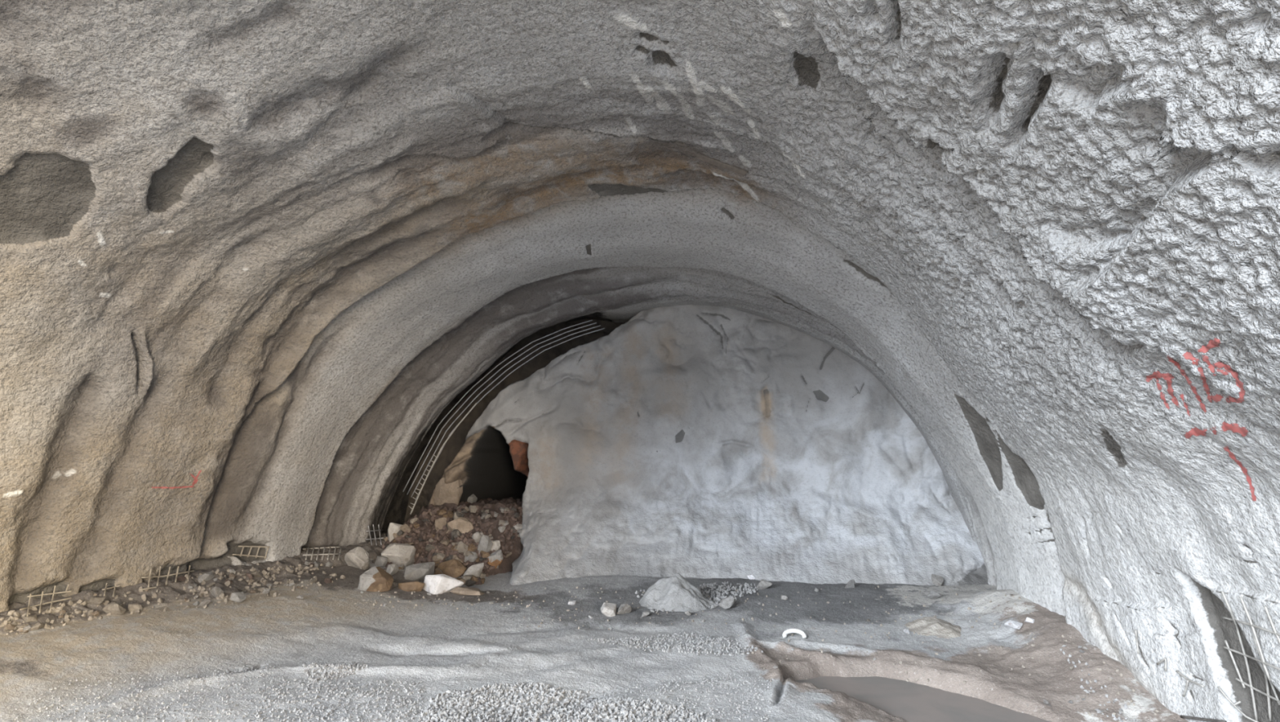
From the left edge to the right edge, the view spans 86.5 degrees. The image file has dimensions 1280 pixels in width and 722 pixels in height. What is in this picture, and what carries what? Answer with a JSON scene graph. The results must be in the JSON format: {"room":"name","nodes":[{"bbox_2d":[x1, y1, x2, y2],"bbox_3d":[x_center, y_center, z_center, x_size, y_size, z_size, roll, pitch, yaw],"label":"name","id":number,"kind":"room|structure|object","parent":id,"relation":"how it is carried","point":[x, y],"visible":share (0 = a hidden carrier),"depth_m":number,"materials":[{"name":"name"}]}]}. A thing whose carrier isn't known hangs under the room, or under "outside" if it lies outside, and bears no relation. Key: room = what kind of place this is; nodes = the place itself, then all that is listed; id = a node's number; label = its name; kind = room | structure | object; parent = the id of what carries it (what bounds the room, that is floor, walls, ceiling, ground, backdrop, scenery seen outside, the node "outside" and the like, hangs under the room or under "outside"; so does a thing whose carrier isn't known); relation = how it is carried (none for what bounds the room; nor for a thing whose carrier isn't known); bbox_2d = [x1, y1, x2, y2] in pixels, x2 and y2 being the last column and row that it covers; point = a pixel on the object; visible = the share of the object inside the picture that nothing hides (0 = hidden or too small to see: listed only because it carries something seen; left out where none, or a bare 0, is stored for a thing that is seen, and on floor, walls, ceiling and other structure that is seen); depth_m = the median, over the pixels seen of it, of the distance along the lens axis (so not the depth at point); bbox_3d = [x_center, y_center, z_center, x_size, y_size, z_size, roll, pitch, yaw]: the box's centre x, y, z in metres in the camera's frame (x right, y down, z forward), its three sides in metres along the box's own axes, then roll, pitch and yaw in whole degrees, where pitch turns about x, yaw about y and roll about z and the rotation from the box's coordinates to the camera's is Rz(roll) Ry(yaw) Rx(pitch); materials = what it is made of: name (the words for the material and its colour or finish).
{"room":"underground passage","nodes":[
{"label":"underground passage","id":0,"kind":"room"},
{"bbox_2d":[0,531,1188,721],"bbox_3d":[-2.341,1.366,-1.826,28.000,0.624,23.900,-1,-7,10],"label":"floor","id":1,"kind":"structure","parent":0,"point":[446,647],"depth_m":5.42,"materials":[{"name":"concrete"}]},
{"bbox_2d":[3,623,14,629],"bbox_3d":[-4.979,2.097,5.380,0.062,0.055,0.052,1,-7,-4],"label":"stone","id":2,"kind":"object","parent":1,"relation":"on","point":[10,626],"visible":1,"depth_m":5.36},
{"bbox_2d":[15,623,26,628],"bbox_3d":[-4.929,2.117,5.429,0.061,0.045,0.070,-3,-7,20],"label":"stone","id":3,"kind":"object","parent":1,"relation":"on","point":[20,624],"visible":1,"depth_m":5.41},
{"bbox_2d":[22,624,31,631],"bbox_3d":[-4.887,2.131,5.426,0.049,0.044,0.052,-3,-8,26],"label":"stone","id":4,"kind":"object","parent":1,"relation":"on","point":[28,627],"visible":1,"depth_m":5.42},
{"bbox_2d":[22,613,37,622],"bbox_3d":[-4.954,2.094,5.537,0.081,0.047,0.088,-2,-7,17],"label":"stone","id":5,"kind":"object","parent":1,"relation":"on","point":[32,617],"visible":1,"depth_m":5.51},
{"bbox_2d":[30,622,44,630],"bbox_3d":[-4.851,2.134,5.474,0.075,0.064,0.092,3,-8,-24],"label":"stone","id":6,"kind":"object","parent":1,"relation":"on","point":[37,625],"visible":1,"depth_m":5.45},
{"bbox_2d":[19,583,71,616],"bbox_3d":[-5.035,2.014,5.751,0.293,0.166,0.478,-1,-7,10],"label":"wire mesh","id":7,"kind":"object","parent":1,"relation":"on","point":[68,585],"visible":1,"depth_m":5.81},
{"bbox_2d":[91,609,99,616],"bbox_3d":[-4.687,2.178,5.859,0.065,0.053,0.052,-5,-8,35],"label":"stone","id":8,"kind":"object","parent":1,"relation":"on","point":[95,612],"visible":1,"depth_m":5.85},
{"bbox_2d":[86,595,106,604],"bbox_3d":[-4.778,2.105,5.994,0.137,0.070,0.090,-1,-7,10],"label":"stone","id":9,"kind":"object","parent":1,"relation":"on","point":[94,600],"visible":1,"depth_m":5.96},
{"bbox_2d":[102,582,119,596],"bbox_3d":[-4.796,2.072,6.155,0.112,0.096,0.243,3,-8,-25],"label":"wire mesh","id":10,"kind":"object","parent":1,"relation":"on","point":[115,585],"visible":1,"depth_m":6.17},
{"bbox_2d":[102,601,125,615],"bbox_3d":[-4.584,2.173,5.953,0.153,0.133,0.123,0,-7,0],"label":"stone","id":11,"kind":"object","parent":1,"relation":"on","point":[113,607],"visible":1,"depth_m":5.91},
{"bbox_2d":[128,602,142,611],"bbox_3d":[-4.507,2.213,6.084,0.098,0.086,0.094,-3,-7,23],"label":"stone","id":12,"kind":"object","parent":1,"relation":"on","point":[136,606],"visible":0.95,"depth_m":6.07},
{"bbox_2d":[139,564,194,590],"bbox_3d":[-4.562,2.071,6.631,0.242,0.180,0.677,-1,-7,10],"label":"wire mesh","id":13,"kind":"object","parent":1,"relation":"on","point":[160,567],"visible":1,"depth_m":6.58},
{"bbox_2d":[177,575,186,581],"bbox_3d":[-4.531,2.151,6.726,0.058,0.045,0.079,-3,-7,20],"label":"stone","id":14,"kind":"object","parent":1,"relation":"on","point":[182,578],"visible":0.95,"depth_m":6.72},
{"bbox_2d":[197,599,210,606],"bbox_3d":[-4.064,2.261,6.344,0.071,0.076,0.098,-4,-8,30],"label":"stone","id":15,"kind":"object","parent":1,"relation":"on","point":[203,602],"visible":0.98,"depth_m":6.32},
{"bbox_2d":[197,570,214,582],"bbox_3d":[-4.380,2.187,6.877,0.122,0.116,0.123,-2,-7,13],"label":"stone","id":16,"kind":"object","parent":1,"relation":"on","point":[207,575],"visible":1,"depth_m":6.84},
{"bbox_2d":[209,586,224,596],"bbox_3d":[-4.095,2.241,6.594,0.118,0.132,0.104,-4,-8,33],"label":"stone","id":17,"kind":"object","parent":1,"relation":"on","point":[215,591],"visible":0.95,"depth_m":6.56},
{"bbox_2d":[230,591,246,602],"bbox_3d":[-3.854,2.272,6.536,0.128,0.112,0.108,3,-7,-22],"label":"stone","id":18,"kind":"object","parent":1,"relation":"on","point":[238,597],"visible":1,"depth_m":6.50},
{"bbox_2d":[245,572,253,578],"bbox_3d":[-4.123,2.269,7.196,0.060,0.067,0.054,0,-7,-1],"label":"stone","id":19,"kind":"object","parent":1,"relation":"on","point":[250,575],"visible":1,"depth_m":7.18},
{"bbox_2d":[262,588,269,593],"bbox_3d":[-3.762,2.323,6.869,0.072,0.054,0.069,-3,-7,20],"label":"stone","id":20,"kind":"object","parent":1,"relation":"on","point":[266,590],"visible":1,"depth_m":6.85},
{"bbox_2d":[302,546,342,559],"bbox_3d":[-3.886,2.352,8.303,0.440,0.127,0.618,3,-7,-22],"label":"wire mesh","id":21,"kind":"object","parent":1,"relation":"on","point":[335,547],"visible":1,"depth_m":8.27,"materials":[{"name":"metal"}]},
{"bbox_2d":[324,577,332,582],"bbox_3d":[-3.419,2.410,7.450,0.083,0.073,0.083,1,-7,-6],"label":"stone","id":22,"kind":"object","parent":1,"relation":"on","point":[326,580],"visible":1,"depth_m":7.43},
{"bbox_2d":[325,561,333,566],"bbox_3d":[-3.704,2.428,8.116,0.075,0.081,0.078,-1,-7,8],"label":"stone","id":23,"kind":"object","parent":1,"relation":"on","point":[328,563],"visible":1,"depth_m":8.09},
{"bbox_2d":[344,546,368,568],"bbox_3d":[-3.429,2.407,8.245,0.289,0.316,0.238,2,-7,-13],"label":"rock","id":24,"kind":"object","parent":1,"relation":"on","point":[357,557],"visible":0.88,"depth_m":8.17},
{"bbox_2d":[361,562,369,569],"bbox_3d":[-3.312,2.471,8.204,0.111,0.081,0.101,5,-9,-38],"label":"stone","id":25,"kind":"object","parent":1,"relation":"on","point":[366,565],"visible":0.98,"depth_m":8.17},
{"bbox_2d":[365,524,383,545],"bbox_3d":[-3.639,2.384,9.588,0.202,0.275,1.188,1,-7,-10],"label":"wire mesh","id":26,"kind":"object","parent":1,"relation":"on","point":[369,530],"visible":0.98,"depth_m":9.18,"materials":[{"name":"grey metal"}]},
{"bbox_2d":[357,566,393,591],"bbox_3d":[-2.881,2.411,7.447,0.354,0.302,0.294,0,-7,-1],"label":"boulder","id":27,"kind":"object","parent":1,"relation":"on","point":[375,579],"visible":0.81,"depth_m":7.35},
{"bbox_2d":[374,555,387,566],"bbox_3d":[-3.169,2.479,8.389,0.140,0.154,0.129,-3,-8,27],"label":"rock","id":28,"kind":"object","parent":1,"relation":"on","point":[381,561],"visible":0.91,"depth_m":8.34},
{"bbox_2d":[386,563,398,575],"bbox_3d":[-2.938,2.488,8.058,0.115,0.172,0.165,-1,-7,7],"label":"rock","id":29,"kind":"object","parent":1,"relation":"on","point":[392,569],"visible":0.68,"depth_m":8.03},
{"bbox_2d":[391,581,398,587],"bbox_3d":[-2.761,2.498,7.582,0.114,0.098,0.142,-5,-8,34],"label":"stone","id":30,"kind":"object","parent":1,"relation":"on","point":[394,584],"visible":0.34,"depth_m":7.56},
{"bbox_2d":[398,581,424,591],"bbox_3d":[-2.549,2.513,7.582,0.283,0.133,0.168,-2,-7,15],"label":"rock","id":31,"kind":"object","parent":1,"relation":"on","point":[412,585],"visible":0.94,"depth_m":7.52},
{"bbox_2d":[413,555,423,564],"bbox_3d":[-2.829,2.533,8.681,0.111,0.116,0.162,4,-8,-31],"label":"stone","id":32,"kind":"object","parent":1,"relation":"on","point":[420,557],"visible":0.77,"depth_m":8.66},
{"bbox_2d":[404,561,435,580],"bbox_3d":[-2.611,2.508,8.062,0.312,0.235,0.241,-1,-7,9],"label":"rock","id":33,"kind":"object","parent":1,"relation":"on","point":[416,571],"visible":0.7,"depth_m":7.97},
{"bbox_2d":[422,573,463,594],"bbox_3d":[-2.228,2.527,7.704,0.405,0.252,0.266,5,-9,-37],"label":"boulder","id":34,"kind":"object","parent":1,"relation":"on","point":[437,584],"visible":0.76,"depth_m":7.60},
{"bbox_2d":[384,497,523,575],"bbox_3d":[-2.558,2.429,9.278,2.700,0.987,3.050,-1,-7,10],"label":"rubble","id":35,"kind":"object","parent":1,"relation":"on","point":[506,566],"visible":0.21,"depth_m":9.14,"materials":[{"name":"stone"}]},
{"bbox_2d":[387,522,402,542],"bbox_3d":[-3.274,2.290,9.125,0.204,0.264,0.175,1,-7,-10],"label":"rock","id":36,"kind":"object","parent":35,"relation":"on","point":[393,527],"visible":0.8,"depth_m":9.05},
{"bbox_2d":[381,542,416,565],"bbox_3d":[-3.034,2.467,8.537,0.378,0.347,0.303,0,-7,1],"label":"rock","id":37,"kind":"object","parent":35,"relation":"on","point":[401,554],"visible":0.9,"depth_m":8.46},
{"bbox_2d":[396,529,404,535],"bbox_3d":[-3.193,2.298,9.080,0.126,0.103,0.106,-5,-9,37],"label":"stone","id":38,"kind":"object","parent":35,"relation":"on","point":[400,532],"visible":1,"depth_m":9.04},
{"bbox_2d":[400,523,411,532],"bbox_3d":[-3.143,2.251,9.139,0.157,0.146,0.131,-1,-7,7],"label":"stone","id":39,"kind":"object","parent":35,"relation":"on","point":[404,527],"visible":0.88,"depth_m":9.09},
{"bbox_2d":[409,517,418,524],"bbox_3d":[-3.082,2.177,9.284,0.111,0.096,0.098,4,-8,-32],"label":"stone","id":40,"kind":"object","parent":35,"relation":"on","point":[412,520],"visible":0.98,"depth_m":9.24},
{"bbox_2d":[416,519,424,527],"bbox_3d":[-2.943,2.201,9.190,0.165,0.117,0.128,-5,-9,38],"label":"stone","id":41,"kind":"object","parent":35,"relation":"on","point":[420,522],"visible":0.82,"depth_m":9.14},
{"bbox_2d":[423,520,432,530],"bbox_3d":[-2.830,2.221,9.130,0.132,0.168,0.082,5,-9,-38],"label":"stone","id":42,"kind":"object","parent":35,"relation":"on","point":[427,526],"visible":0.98,"depth_m":9.11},
{"bbox_2d":[425,543,435,551],"bbox_3d":[-2.712,2.420,8.798,0.126,0.108,0.154,3,-7,-23],"label":"stone","id":43,"kind":"object","parent":35,"relation":"on","point":[428,547],"visible":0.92,"depth_m":8.75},
{"bbox_2d":[428,506,439,514],"bbox_3d":[-2.841,2.084,9.453,0.156,0.115,0.132,0,-7,2],"label":"stone","id":44,"kind":"object","parent":35,"relation":"on","point":[436,508],"visible":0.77,"depth_m":9.41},
{"bbox_2d":[432,555,441,562],"bbox_3d":[-2.547,2.515,8.643,0.163,0.102,0.076,4,-8,-30],"label":"stone","id":45,"kind":"object","parent":35,"relation":"on","point":[435,558],"visible":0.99,"depth_m":8.61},
{"bbox_2d":[434,516,447,530],"bbox_3d":[-2.672,2.198,9.171,0.173,0.191,0.163,2,-7,-13],"label":"rock","id":46,"kind":"object","parent":35,"relation":"on","point":[440,522],"visible":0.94,"depth_m":9.11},
{"bbox_2d":[436,552,444,559],"bbox_3d":[-2.546,2.497,8.669,0.123,0.104,0.094,0,-7,-2],"label":"stone","id":47,"kind":"object","parent":35,"relation":"on","point":[440,555],"visible":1,"depth_m":8.65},
{"bbox_2d":[436,507,446,515],"bbox_3d":[-2.726,2.072,9.340,0.107,0.094,0.150,4,-8,-27],"label":"stone","id":48,"kind":"object","parent":35,"relation":"on","point":[440,512],"visible":0.99,"depth_m":9.29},
{"bbox_2d":[437,542,446,550],"bbox_3d":[-2.545,2.386,8.763,0.123,0.099,0.128,0,-7,-4],"label":"stone","id":49,"kind":"object","parent":35,"relation":"on","point":[441,546],"visible":1,"depth_m":8.72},
{"bbox_2d":[440,538,449,545],"bbox_3d":[-2.529,2.365,8.816,0.142,0.111,0.118,2,-7,-16],"label":"stone","id":50,"kind":"object","parent":35,"relation":"on","point":[446,541],"visible":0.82,"depth_m":8.79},
{"bbox_2d":[434,477,462,505],"bbox_3d":[-2.748,1.887,9.735,0.407,0.522,0.211,-2,-7,17],"label":"rock","id":51,"kind":"object","parent":35,"relation":"on","point":[444,492],"visible":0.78,"depth_m":9.66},
{"bbox_2d":[447,510,453,517],"bbox_3d":[-2.540,2.079,9.213,0.126,0.102,0.081,3,-8,-26],"label":"stone","id":52,"kind":"object","parent":35,"relation":"on","point":[450,513],"visible":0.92,"depth_m":9.18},
{"bbox_2d":[379,503,522,577],"bbox_3d":[-2.605,2.403,8.882,2.120,0.947,1.264,1,-7,-6],"label":"chips","id":53,"kind":"object","parent":35,"relation":"on","point":[460,538],"visible":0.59,"depth_m":9.02,"materials":[{"name":"stone"}]},
{"bbox_2d":[437,558,466,577],"bbox_3d":[-2.318,2.573,8.443,0.343,0.245,0.289,-2,-7,20],"label":"rock","id":54,"kind":"object","parent":35,"relation":"on","point":[453,567],"visible":0.73,"depth_m":8.34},
{"bbox_2d":[452,511,462,518],"bbox_3d":[-2.463,2.101,9.235,0.138,0.146,0.146,-3,-7,23],"label":"stone","id":55,"kind":"object","parent":35,"relation":"on","point":[459,514],"visible":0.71,"depth_m":9.18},
{"bbox_2d":[451,528,462,537],"bbox_3d":[-2.397,2.258,8.944,0.142,0.116,0.134,0,-7,-3],"label":"stone","id":56,"kind":"object","parent":35,"relation":"on","point":[454,531],"visible":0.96,"depth_m":8.89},
{"bbox_2d":[452,554,463,560],"bbox_3d":[-2.300,2.514,8.612,0.134,0.131,0.124,0,-7,-4],"label":"stone","id":57,"kind":"object","parent":35,"relation":"on","point":[454,556],"visible":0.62,"depth_m":8.57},
{"bbox_2d":[447,516,473,533],"bbox_3d":[-2.379,2.206,9.087,0.355,0.252,0.280,-1,-7,10],"label":"rock","id":58,"kind":"object","parent":35,"relation":"on","point":[463,524],"visible":0.86,"depth_m":8.99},
{"bbox_2d":[456,551,464,559],"bbox_3d":[-2.289,2.483,8.648,0.112,0.103,0.109,4,-8,-31],"label":"stone","id":59,"kind":"object","parent":35,"relation":"on","point":[461,556],"visible":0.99,"depth_m":8.61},
{"bbox_2d":[456,541,468,552],"bbox_3d":[-2.284,2.410,8.755,0.230,0.204,0.190,3,-8,-24],"label":"rock","id":60,"kind":"object","parent":35,"relation":"on","point":[460,548],"visible":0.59,"depth_m":8.69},
{"bbox_2d":[463,551,473,555],"bbox_3d":[-2.164,2.465,8.660,0.118,0.103,0.141,-1,-7,10],"label":"stone","id":61,"kind":"object","parent":35,"relation":"on","point":[466,553],"visible":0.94,"depth_m":8.62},
{"bbox_2d":[463,551,477,561],"bbox_3d":[-2.171,2.496,8.671,0.208,0.158,0.129,-4,-8,30],"label":"rock","id":62,"kind":"object","parent":35,"relation":"on","point":[471,557],"visible":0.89,"depth_m":8.62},
{"bbox_2d":[466,493,477,503],"bbox_3d":[-2.568,2.120,10.203,0.224,0.273,0.151,-3,-7,23],"label":"rock","id":63,"kind":"object","parent":35,"relation":"on","point":[472,498],"visible":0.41,"depth_m":10.13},
{"bbox_2d":[467,543,476,551],"bbox_3d":[-2.173,2.404,8.723,0.136,0.122,0.109,-2,-7,13],"label":"stone","id":64,"kind":"object","parent":35,"relation":"on","point":[471,547],"visible":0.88,"depth_m":8.71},
{"bbox_2d":[468,505,477,512],"bbox_3d":[-2.288,2.031,9.353,0.118,0.102,0.118,4,-8,-32],"label":"stone","id":65,"kind":"object","parent":35,"relation":"on","point":[473,508],"visible":1,"depth_m":9.30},
{"bbox_2d":[463,562,484,577],"bbox_3d":[-2.033,2.599,8.350,0.268,0.254,0.149,-2,-7,14],"label":"rock","id":66,"kind":"object","parent":35,"relation":"on","point":[476,570],"visible":0.7,"depth_m":8.30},
{"bbox_2d":[471,531,481,542],"bbox_3d":[-2.115,2.305,8.862,0.136,0.167,0.119,4,-8,-29],"label":"rock","id":67,"kind":"object","parent":35,"relation":"on","point":[477,535],"visible":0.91,"depth_m":8.82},
{"bbox_2d":[480,550,489,557],"bbox_3d":[-1.982,2.482,8.739,0.114,0.102,0.134,5,-8,-36],"label":"stone","id":68,"kind":"object","parent":35,"relation":"on","point":[486,554],"visible":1,"depth_m":8.70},
{"bbox_2d":[477,534,493,552],"bbox_3d":[-2.006,2.410,8.791,0.202,0.338,0.105,-1,-7,12],"label":"rock","id":69,"kind":"object","parent":35,"relation":"on","point":[485,544],"visible":0.73,"depth_m":8.76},
{"bbox_2d":[483,502,492,508],"bbox_3d":[-2.106,2.005,9.415,0.114,0.073,0.093,-2,-7,20],"label":"stone","id":70,"kind":"object","parent":35,"relation":"on","point":[488,505],"visible":1,"depth_m":9.39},
{"bbox_2d":[487,549,502,568],"bbox_3d":[-1.865,2.575,8.764,0.206,0.283,0.194,-2,-7,19],"label":"rock","id":71,"kind":"object","parent":35,"relation":"on","point":[495,558],"visible":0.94,"depth_m":8.71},
{"bbox_2d":[490,539,500,551],"bbox_3d":[-1.915,2.411,8.902,0.191,0.137,0.155,0,-7,-1],"label":"rock","id":72,"kind":"object","parent":35,"relation":"on","point":[496,544],"visible":0.73,"depth_m":8.85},
{"bbox_2d":[499,536,506,543],"bbox_3d":[-1.814,2.365,9.007,0.092,0.091,0.108,1,-7,-6],"label":"stone","id":73,"kind":"object","parent":35,"relation":"on","point":[502,539],"visible":1,"depth_m":8.97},
{"bbox_2d":[513,523,522,531],"bbox_3d":[-1.663,2.262,9.261,0.184,0.108,0.150,4,-8,-30],"label":"rock","id":74,"kind":"object","parent":35,"relation":"on","point":[518,526],"visible":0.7,"depth_m":9.21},
{"bbox_2d":[449,586,484,595],"bbox_3d":[-1.914,2.577,7.627,0.373,0.094,0.260,-1,-7,12],"label":"rock","id":75,"kind":"object","parent":1,"relation":"on","point":[459,590],"visible":0.97,"depth_m":7.54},
{"bbox_2d":[462,574,472,581],"bbox_3d":[-2.094,2.646,8.240,0.135,0.109,0.124,0,-7,1],"label":"stone","id":76,"kind":"object","parent":1,"relation":"on","point":[466,577],"visible":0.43,"depth_m":8.20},
{"bbox_2d":[465,579,475,586],"bbox_3d":[-2.010,2.635,8.064,0.115,0.089,0.136,5,-10,-42],"label":"stone","id":77,"kind":"object","parent":1,"relation":"on","point":[469,582],"visible":0.97,"depth_m":8.03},
{"bbox_2d":[474,577,482,584],"bbox_3d":[-1.942,2.659,8.163,0.106,0.116,0.129,-1,-7,6],"label":"stone","id":78,"kind":"object","parent":1,"relation":"on","point":[479,581],"visible":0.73,"depth_m":8.12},
{"bbox_2d":[0,580,1136,721],"bbox_3d":[-0.376,2.405,5.896,7.211,0.326,3.791,0,-7,0],"label":"gravel","id":79,"kind":"object","parent":1,"relation":"on","point":[598,703],"visible":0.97,"depth_m":4.49,"materials":[{"name":"gravel"}]},
{"bbox_2d":[568,600,576,604],"bbox_3d":[-0.702,2.506,7.043,0.069,0.049,0.079,-1,-7,11],"label":"stone","id":80,"kind":"object","parent":1,"relation":"on","point":[571,602],"visible":1,"depth_m":7.03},
{"bbox_2d":[0,560,1159,715],"bbox_3d":[-0.740,2.338,6.409,8.537,0.541,3.185,-1,-7,7],"label":"debris","id":81,"kind":"object","parent":1,"relation":"on","point":[202,588],"visible":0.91,"depth_m":6.39,"materials":[{"name":"stone"}]},
{"bbox_2d":[250,569,262,577],"bbox_3d":[-4.099,2.279,7.281,0.123,0.082,0.132,-2,-7,17],"label":"stone","id":82,"kind":"object","parent":81,"relation":"on","point":[255,573],"visible":1,"depth_m":7.24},
{"bbox_2d":[600,602,616,616],"bbox_3d":[-0.315,2.475,6.749,0.161,0.151,0.156,0,-7,1],"label":"stone","id":83,"kind":"object","parent":1,"relation":"on","point":[608,609],"visible":0.93,"depth_m":6.69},
{"bbox_2d":[617,603,631,613],"bbox_3d":[-0.150,2.462,6.772,0.133,0.124,0.159,0,-7,0],"label":"stone","id":84,"kind":"object","parent":1,"relation":"on","point":[624,608],"visible":1,"depth_m":6.73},
{"bbox_2d":[641,610,649,617],"bbox_3d":[0.047,2.471,6.631,0.079,0.064,0.072,2,-7,-19],"label":"stone","id":85,"kind":"object","parent":1,"relation":"on","point":[645,613],"visible":1,"depth_m":6.61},
{"bbox_2d":[639,573,714,612],"bbox_3d":[0.375,2.392,7.074,1.015,0.370,0.710,-1,-7,10],"label":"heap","id":86,"kind":"object","parent":1,"relation":"on","point":[675,593],"visible":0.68,"depth_m":6.93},
{"bbox_2d":[718,596,735,608],"bbox_3d":[0.875,2.432,6.845,0.173,0.112,0.106,-1,-7,11],"label":"stone","id":87,"kind":"object","parent":1,"relation":"on","point":[726,602],"visible":1,"depth_m":6.83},
{"bbox_2d":[747,574,755,578],"bbox_3d":[1.309,2.539,7.987,0.085,0.066,0.073,-6,-9,40],"label":"stone","id":88,"kind":"object","parent":1,"relation":"on","point":[749,576],"visible":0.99,"depth_m":7.97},
{"bbox_2d":[756,578,772,589],"bbox_3d":[1.368,2.472,7.509,0.169,0.122,0.134,0,-7,4],"label":"stone","id":89,"kind":"object","parent":1,"relation":"on","point":[763,584],"visible":0.93,"depth_m":7.46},
{"bbox_2d":[782,628,806,638],"bbox_3d":[1.354,2.391,5.973,0.205,0.071,0.090,-1,-7,10],"label":"scrap","id":90,"kind":"object","parent":1,"relation":"on","point":[786,632],"visible":1,"depth_m":5.97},
{"bbox_2d":[844,579,854,587],"bbox_3d":[2.324,2.474,7.563,0.131,0.098,0.065,1,-7,-9],"label":"stone","id":91,"kind":"object","parent":1,"relation":"on","point":[851,583],"visible":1,"depth_m":7.54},
{"bbox_2d":[795,675,1051,721],"bbox_3d":[2.015,2.411,4.730,2.135,0.050,0.932,-5,-8,36],"label":"puddle","id":92,"kind":"object","parent":1,"relation":"on","point":[911,701],"visible":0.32,"depth_m":4.79,"materials":[{"name":"liquid"}]},
{"bbox_2d":[903,616,961,638],"bbox_3d":[2.670,2.415,6.172,0.892,0.136,0.803,-1,-7,10],"label":"heap","id":93,"kind":"object","parent":1,"relation":"on","point":[926,625],"visible":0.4,"depth_m":6.06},
{"bbox_2d":[925,591,941,599],"bbox_3d":[3.025,2.415,7.016,0.143,0.097,0.116,-1,-7,12],"label":"stone","id":94,"kind":"object","parent":1,"relation":"on","point":[932,594],"visible":1,"depth_m":6.97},
{"bbox_2d":[931,573,943,586],"bbox_3d":[3.344,2.482,7.671,0.155,0.140,0.113,-6,-9,41],"label":"stone","id":95,"kind":"object","parent":1,"relation":"on","point":[938,580],"visible":0.91,"depth_m":7.64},
{"bbox_2d":[1004,618,1022,629],"bbox_3d":[3.167,2.230,5.764,0.100,0.068,0.128,5,-9,-36],"label":"stone","id":96,"kind":"object","parent":1,"relation":"on","point":[1011,623],"visible":1,"depth_m":5.74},
{"bbox_2d":[1024,617,1035,622],"bbox_3d":[3.291,2.192,5.755,0.078,0.055,0.066,3,-8,-26],"label":"stone","id":97,"kind":"object","parent":1,"relation":"on","point":[1028,619],"visible":1,"depth_m":5.74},
{"bbox_2d":[1043,699,1052,706],"bbox_3d":[2.729,2.292,4.564,0.058,0.037,0.054,4,-8,-29],"label":"stone","id":98,"kind":"object","parent":1,"relation":"on","point":[1045,701],"visible":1,"depth_m":4.55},
{"bbox_2d":[1180,714,1226,721],"bbox_3d":[3.367,2.141,4.072,0.026,0.122,0.360,0,-7,3],"label":"rod","id":99,"kind":"object","parent":1,"relation":"on","point":[1181,716],"visible":1,"depth_m":4.07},
{"bbox_2d":[0,0,1279,721],"bbox_3d":[-1.439,1.662,5.294,10.569,8.337,10.800,-1,-7,10],"label":"lining","id":100,"kind":"object","parent":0,"point":[265,249],"visible":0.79,"depth_m":4.96,"materials":[{"name":"concrete"}]},
{"bbox_2d":[151,470,200,488],"bbox_3d":[-4.466,1.141,6.557,0.064,0.182,0.426,-5,-8,35],"label":"painted mark","id":101,"kind":"object","parent":100,"relation":"attached to","point":[195,480],"visible":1,"depth_m":6.64,"materials":[{"name":"red paint"}]},
{"bbox_2d":[232,545,269,559],"bbox_3d":[-4.314,2.119,7.528,0.090,0.186,0.393,-5,-8,36],"label":"wire mesh","id":102,"kind":"object","parent":100,"relation":"attached to","point":[242,546],"visible":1,"depth_m":7.56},
{"bbox_2d":[402,319,604,499],"bbox_3d":[-1.916,0.699,9.504,2.890,2.489,0.094,-1,-7,10],"label":"arch","id":103,"kind":"object","parent":100,"relation":"attached to","point":[592,319],"visible":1,"depth_m":9.59,"materials":[{"name":"grey metal"}]},
{"bbox_2d":[408,402,476,514],"bbox_3d":[-2.779,1.375,9.593,0.982,1.563,0.026,-1,-7,10],"label":"bar","id":104,"kind":"object","parent":103,"relation":"attached to","point":[474,405],"visible":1,"depth_m":9.60,"materials":[{"name":"metal"}]},
{"bbox_2d":[696,151,748,175],"bbox_3d":[0.699,-1.680,5.807,0.444,0.193,0.059,0,-7,-1],"label":"strip","id":105,"kind":"object","parent":100,"relation":"attached to","point":[700,156],"visible":1,"depth_m":5.79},
{"bbox_2d":[1134,629,1204,696],"bbox_3d":[3.360,1.938,4.334,0.035,0.315,0.538,0,-7,-3],"label":"wire mesh","id":106,"kind":"object","parent":100,"relation":"attached to","point":[1135,630],"visible":1,"depth_m":4.33,"materials":[{"name":"metal"}]},
{"bbox_2d":[1146,337,1245,417],"bbox_3d":[2.642,0.097,3.223,0.291,0.320,0.764,-1,-7,10],"label":"painted mark","id":107,"kind":"object","parent":100,"relation":"attached to","point":[1204,348],"visible":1,"depth_m":3.24,"materials":[{"name":"red paint"}]},
{"bbox_2d":[1183,421,1248,438],"bbox_3d":[2.865,0.348,3.399,0.072,0.103,0.432,0,-7,4],"label":"painted mark","id":108,"kind":"object","parent":100,"relation":"attached to","point":[1235,428],"visible":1,"depth_m":3.32,"materials":[{"name":"red paint"}]},
{"bbox_2d":[1223,446,1256,500],"bbox_3d":[3.025,0.567,3.431,0.248,0.292,0.056,3,-7,-21],"label":"painted mark","id":109,"kind":"object","parent":100,"relation":"attached to","point":[1231,455],"visible":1,"depth_m":3.44,"materials":[{"name":"red paint"}]},
{"bbox_2d":[1221,591,1279,720],"bbox_3d":[3.350,1.639,3.706,0.200,0.721,0.584,-1,-7,10],"label":"wire mesh","id":110,"kind":"object","parent":100,"relation":"hanging from","point":[1262,660],"visible":0.98,"depth_m":3.73,"materials":[{"name":"metal"}]},
{"bbox_2d":[1217,685,1258,721],"bbox_3d":[3.401,1.952,3.870,0.029,0.160,0.176,6,-9,-43],"label":"wire mesh","id":111,"kind":"object","parent":110,"relation":"hanging from","point":[1218,686],"visible":1,"depth_m":3.87,"materials":[{"name":"metal"}]},
{"bbox_2d":[404,304,989,585],"bbox_3d":[0.782,0.906,9.649,10.400,5.100,5.346,-1,-7,10],"label":"wall","id":112,"kind":"structure","parent":0,"point":[697,441],"depth_m":9.14,"materials":[{"name":"concrete"}]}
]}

